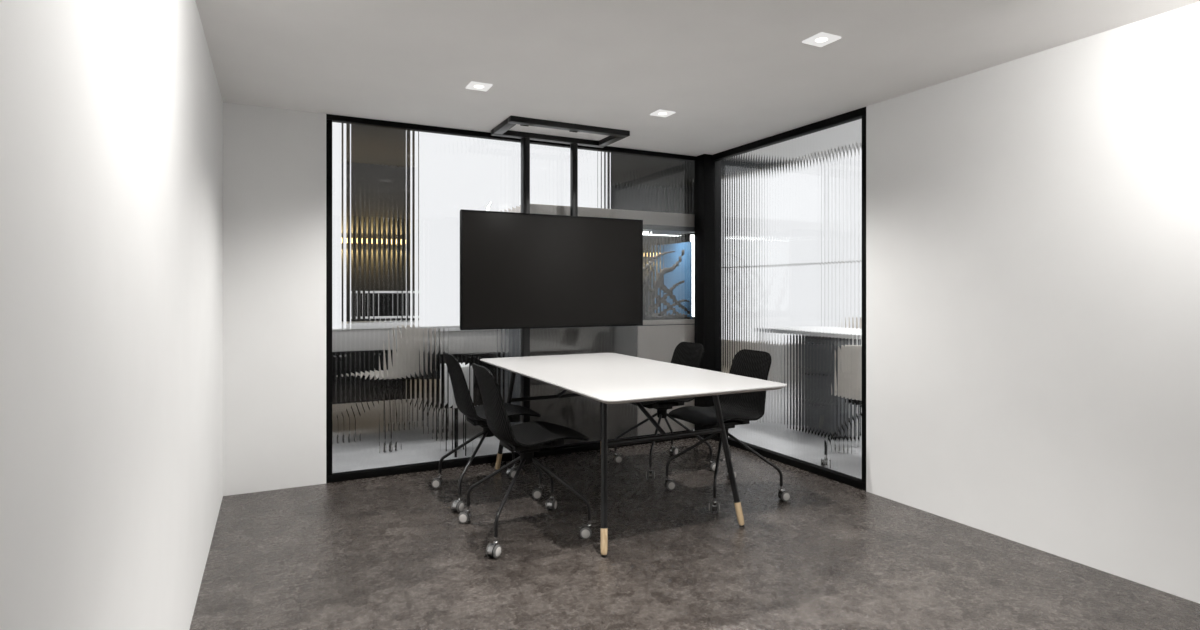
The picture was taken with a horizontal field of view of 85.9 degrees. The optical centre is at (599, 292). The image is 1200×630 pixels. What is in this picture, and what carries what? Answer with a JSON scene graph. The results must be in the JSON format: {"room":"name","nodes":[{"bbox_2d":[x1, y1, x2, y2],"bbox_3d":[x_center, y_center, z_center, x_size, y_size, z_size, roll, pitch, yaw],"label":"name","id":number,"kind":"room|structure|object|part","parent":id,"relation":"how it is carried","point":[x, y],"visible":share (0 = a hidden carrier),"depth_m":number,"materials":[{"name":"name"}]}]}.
{"room":"office","nodes":[
{"label":"office","id":0,"kind":"room"},
{"bbox_2d":[0,0,222,629],"bbox_3d":[-0.998,0.041,1.266,0.100,2.318,5.760,0,0,-27],"label":"wall","id":1,"kind":"structure","parent":0,"point":[111,111],"depth_m":1.18,"materials":[{"name":"white paint"}]},
{"bbox_2d":[223,102,325,495],"bbox_3d":[-1.984,0.041,3.950,0.560,2.318,0.080,0,0,-27],"label":"wall","id":2,"kind":"structure","parent":0,"point":[274,159],"depth_m":3.90,"materials":[{"name":"white paint"}]},
{"bbox_2d":[326,119,331,475],"bbox_3d":[-1.714,0.035,4.075,0.035,2.238,0.060,0,0,-27],"label":"trim","id":3,"kind":"structure","parent":2,"relation":"attached to","point":[328,122],"depth_m":4.05,"materials":[{"name":"black metal"}]},
{"bbox_2d":[326,436,695,482],"bbox_3d":[-0.476,1.177,4.700,2.810,0.046,0.060,0,0,-27],"label":"baseboard","id":4,"kind":"structure","parent":2,"relation":"attached to","point":[373,473],"depth_m":4.41,"materials":[{"name":"black metal"}]},
{"bbox_2d":[326,114,695,160],"bbox_3d":[-0.476,-1.101,4.700,2.810,0.034,0.060,0,0,-27],"label":"trim","id":5,"kind":"structure","parent":2,"relation":"attached to","point":[339,118],"depth_m":4.46,"materials":[{"name":"black metal"}]},
{"bbox_2d":[332,121,694,473],"bbox_3d":[-0.430,0.035,4.725,2.843,2.238,0.007,0,0,-27],"label":"glass partition","id":6,"kind":"structure","parent":2,"relation":"in","point":[399,195],"depth_m":4.40,"materials":[{"name":"clear glass"}]},
{"bbox_2d":[189,438,1199,629],"bbox_3d":[0.604,1.250,2.031,3.650,0.100,5.880,0,0,-27],"label":"floor","id":7,"kind":"structure","parent":0,"point":[391,552],"depth_m":2.90,"materials":[{"name":"grey concrete"}]},
{"bbox_2d":[432,352,542,511],"bbox_3d":[-0.670,0.777,3.853,0.564,0.845,0.563,0,0,-27],"label":"chair","id":8,"kind":"object","parent":7,"relation":"on","point":[475,415],"visible":0.86,"depth_m":3.74,"materials":[{"name":"black plastic"}]},
{"bbox_3d":[-0.834,0.968,3.912,0.330,0.294,0.018,0,0,18],"label":"leg","id":9,"kind":"part","parent":8,"relation":"part of","materials":[{"name":"black metal"}]},
{"bbox_3d":[-0.721,0.968,3.687,0.018,0.294,0.330,0,0,18],"label":"leg","id":10,"kind":"part","parent":8,"relation":"part of","materials":[{"name":"black metal"}]},
{"bbox_3d":[-0.647,0.752,3.865,0.270,0.048,0.240,0,0,-27],"label":"seat plate","id":11,"kind":"part","parent":8,"relation":"part of","materials":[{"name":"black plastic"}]},
{"bbox_3d":[-0.610,0.968,4.025,0.018,0.294,0.330,0,0,18],"label":"leg","id":12,"kind":"part","parent":8,"relation":"part of","materials":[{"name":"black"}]},
{"bbox_3d":[-0.496,0.968,3.801,0.330,0.294,0.018,0,0,18],"label":"leg","id":13,"kind":"part","parent":8,"relation":"part of","materials":[{"name":"black metal"}]},
{"bbox_2d":[458,363,591,557],"bbox_3d":[-0.374,0.777,3.250,0.563,0.845,0.565,0,0,-27],"label":"chair","id":14,"kind":"object","parent":7,"relation":"on","point":[526,438],"visible":1,"depth_m":3.17,"materials":[{"name":"black plastic"}]},
{"bbox_3d":[-0.539,0.968,3.308,0.330,0.294,0.018,0,0,18],"label":"leg","id":15,"kind":"part","parent":14,"relation":"part of","materials":[{"name":"black metal"}]},
{"bbox_3d":[-0.425,0.968,3.084,0.018,0.294,0.330,0,0,18],"label":"leg","id":16,"kind":"part","parent":14,"relation":"part of","materials":[{"name":"black metal"}]},
{"bbox_3d":[-0.352,0.752,3.262,0.270,0.048,0.240,0,0,-27],"label":"seat plate","id":17,"kind":"part","parent":14,"relation":"part of","materials":[{"name":"black plastic"}]},
{"bbox_3d":[-0.314,0.968,3.422,0.018,0.294,0.330,0,0,18],"label":"leg","id":18,"kind":"part","parent":14,"relation":"part of","materials":[{"name":"black metal"}]},
{"bbox_3d":[-0.201,0.968,3.197,0.239,0.294,0.239,0,0,-27],"label":"leg","id":19,"kind":"part","parent":14,"relation":"part of","materials":[{"name":"black metal"}]},
{"bbox_2d":[491,116,629,422],"bbox_3d":[-0.276,0.041,4.465,0.865,2.318,0.430,0,0,-27],"label":"tv stand","id":20,"kind":"object","parent":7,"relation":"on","point":[614,135],"visible":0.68,"depth_m":4.52,"materials":[{"name":"black paint"}]},
{"bbox_3d":[-0.527,0.059,4.544,0.047,2.283,0.063,0,0,-27],"label":"post","id":21,"kind":"part","parent":20,"relation":"part of","materials":[{"name":"black metal"}]},
{"bbox_2d":[460,209,642,329],"bbox_3d":[-0.309,-0.145,4.555,1.380,0.791,0.070,0,0,-27],"label":"television","id":22,"kind":"object","parent":20,"relation":"attached to","point":[518,270],"visible":1,"depth_m":4.49,"materials":[{"name":"black plastic"}]},
{"bbox_3d":[-0.190,-0.436,4.705,0.040,1.293,0.046,0,0,-27],"label":"post","id":23,"kind":"part","parent":20,"relation":"part of","materials":[{"name":"black metal"}]},
{"bbox_2d":[480,353,786,557],"bbox_3d":[0.055,0.825,3.736,1.019,0.750,1.884,0,0,-27],"label":"meeting table","id":24,"kind":"object","parent":7,"relation":"on","point":[606,378],"visible":0.94,"depth_m":3.32,"materials":[{"name":"white laminate"}]},
{"bbox_3d":[-0.614,0.777,4.282,0.170,0.617,0.031,0,0,36],"label":"leg","id":25,"kind":"part","parent":24,"relation":"part of","materials":[{"name":"black metal"}]},
{"bbox_3d":[-0.292,0.718,4.431,0.696,0.025,0.025,0,0,-27],"label":"cross rail","id":26,"kind":"part","parent":24,"relation":"part of","materials":[{"name":"black metal"}]},
{"bbox_3d":[0.018,0.777,4.602,0.031,0.617,0.170,0,0,1],"label":"leg","id":27,"kind":"part","parent":24,"relation":"part of","materials":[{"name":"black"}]},
{"bbox_3d":[0.019,0.777,3.019,0.031,0.617,0.170,0,0,1],"label":"leg","id":28,"kind":"part","parent":24,"relation":"part of","materials":[{"name":"black metal"}]},
{"bbox_3d":[0.329,0.718,3.197,0.700,0.025,0.025,0,0,-28],"label":"cross rail","id":29,"kind":"part","parent":24,"relation":"part of","materials":[{"name":"black metal"}]},
{"bbox_3d":[0.649,0.777,3.354,0.170,0.617,0.031,0,0,36],"label":"leg","id":30,"kind":"part","parent":24,"relation":"part of","materials":[{"name":"black metal"}]},
{"bbox_2d":[613,342,718,479],"bbox_3d":[0.429,0.777,4.429,0.564,0.845,0.545,0,0,-27],"label":"chair","id":31,"kind":"object","parent":7,"relation":"on","point":[690,354],"visible":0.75,"depth_m":4.41,"materials":[{"name":"black plastic"}]},
{"bbox_3d":[0.257,0.968,4.480,0.330,0.294,0.018,0,0,18],"label":"leg","id":32,"kind":"part","parent":31,"relation":"part of","materials":[{"name":"black metal"}]},
{"bbox_3d":[0.370,0.968,4.255,0.018,0.294,0.330,0,0,18],"label":"leg","id":33,"kind":"part","parent":31,"relation":"part of","materials":[{"name":"black metal"}]},
{"bbox_3d":[0.408,0.752,4.415,0.270,0.048,0.240,0,0,-27],"label":"seat plate","id":34,"kind":"part","parent":31,"relation":"part of","materials":[{"name":"black plastic"}]},
{"bbox_3d":[0.481,0.968,4.593,0.018,0.294,0.330,0,0,18],"label":"leg","id":35,"kind":"part","parent":31,"relation":"part of","materials":[{"name":"black metal"}]},
{"bbox_3d":[0.595,0.968,4.369,0.330,0.294,0.018,0,0,18],"label":"leg","id":36,"kind":"part","parent":31,"relation":"part of","materials":[{"name":"black metal"}]},
{"bbox_2d":[695,154,714,439],"bbox_3d":[0.875,0.041,5.343,0.180,2.318,0.210,0,0,-27],"label":"column","id":37,"kind":"structure","parent":7,"relation":"on","point":[704,165],"depth_m":5.24,"materials":[{"name":"black metal"}]},
{"bbox_2d":[664,349,789,512],"bbox_3d":[0.729,0.777,3.817,0.564,0.845,0.545,0,0,-27],"label":"chair","id":38,"kind":"object","parent":7,"relation":"on","point":[736,408],"visible":0.86,"depth_m":3.83,"materials":[{"name":"black plastic"}]},
{"bbox_3d":[0.556,0.968,3.867,0.330,0.294,0.018,0,0,18],"label":"leg","id":39,"kind":"part","parent":38,"relation":"part of","materials":[{"name":"black metal"}]},
{"bbox_3d":[0.670,0.968,3.642,0.018,0.294,0.330,0,0,18],"label":"leg","id":40,"kind":"part","parent":38,"relation":"part of","materials":[{"name":"black metal"}]},
{"bbox_3d":[0.707,0.752,3.803,0.270,0.048,0.240,0,0,-27],"label":"seat plate","id":41,"kind":"part","parent":38,"relation":"part of","materials":[{"name":"black plastic"}]},
{"bbox_3d":[0.894,0.968,3.756,0.239,0.294,0.239,0,0,-27],"label":"leg","id":42,"kind":"part","parent":38,"relation":"part of","materials":[{"name":"black metal"}]},
{"bbox_2d":[196,0,1199,155],"bbox_3d":[0.600,-1.158,2.017,3.630,0.080,5.860,0,0,-27],"label":"ceiling","id":43,"kind":"structure","parent":0,"point":[733,73],"depth_m":3.03,"materials":[{"name":"paint"}]},
{"bbox_2d":[466,81,492,91],"bbox_3d":[-0.656,-1.115,3.494,0.116,0.007,0.116,0,0,-27],"label":"recessed light","id":44,"kind":"object","parent":43,"relation":"in","point":[472,85],"visible":1,"depth_m":3.49,"materials":[{"name":"white plastic"}]},
{"bbox_2d":[650,110,675,116],"bbox_3d":[0.391,-1.115,4.023,0.116,0.007,0.116,0,0,-27],"label":"recessed light","id":45,"kind":"object","parent":43,"relation":"in","point":[661,113],"visible":1,"depth_m":4.01,"materials":[{"name":"white plastic"}]},
{"bbox_2d":[802,32,840,46],"bbox_3d":[0.978,-1.115,2.847,0.116,0.007,0.116,0,0,-27],"label":"recessed light","id":46,"kind":"object","parent":43,"relation":"in","point":[821,39],"visible":1,"depth_m":2.84,"materials":[{"name":"white plastic"}]},
{"bbox_2d":[866,2,1199,603],"bbox_3d":[2.549,0.041,2.095,0.080,2.318,4.040,0,0,-27],"label":"wall","id":47,"kind":"structure","parent":0,"point":[1033,220],"depth_m":2.97,"materials":[{"name":"white paint"}]},
{"bbox_2d":[715,117,861,480],"bbox_3d":[1.276,0.042,4.591,0.007,2.224,1.495,0,0,-27],"label":"glass partition","id":48,"kind":"structure","parent":47,"relation":"in","point":[788,213],"depth_m":4.41,"materials":[{"name":"clear glass"}]},
{"bbox_2d":[712,107,865,160],"bbox_3d":[1.285,-1.094,4.576,0.060,0.048,1.530,0,0,-27],"label":"trim","id":49,"kind":"structure","parent":47,"relation":"attached to","point":[858,113],"depth_m":4.42,"materials":[{"name":"black metal"}]},
{"bbox_2d":[712,435,865,490],"bbox_3d":[1.285,1.177,4.576,0.060,0.046,1.530,0,0,-27],"label":"baseboard","id":50,"kind":"structure","parent":47,"relation":"attached to","point":[853,482],"depth_m":4.34,"materials":[{"name":"black metal"}]},
{"bbox_2d":[862,115,865,482],"bbox_3d":[1.622,0.042,3.909,0.060,2.224,0.035,0,0,-27],"label":"trim","id":51,"kind":"structure","parent":47,"relation":"attached to","point":[863,116],"depth_m":3.89,"materials":[{"name":"black metal"}]}
]}

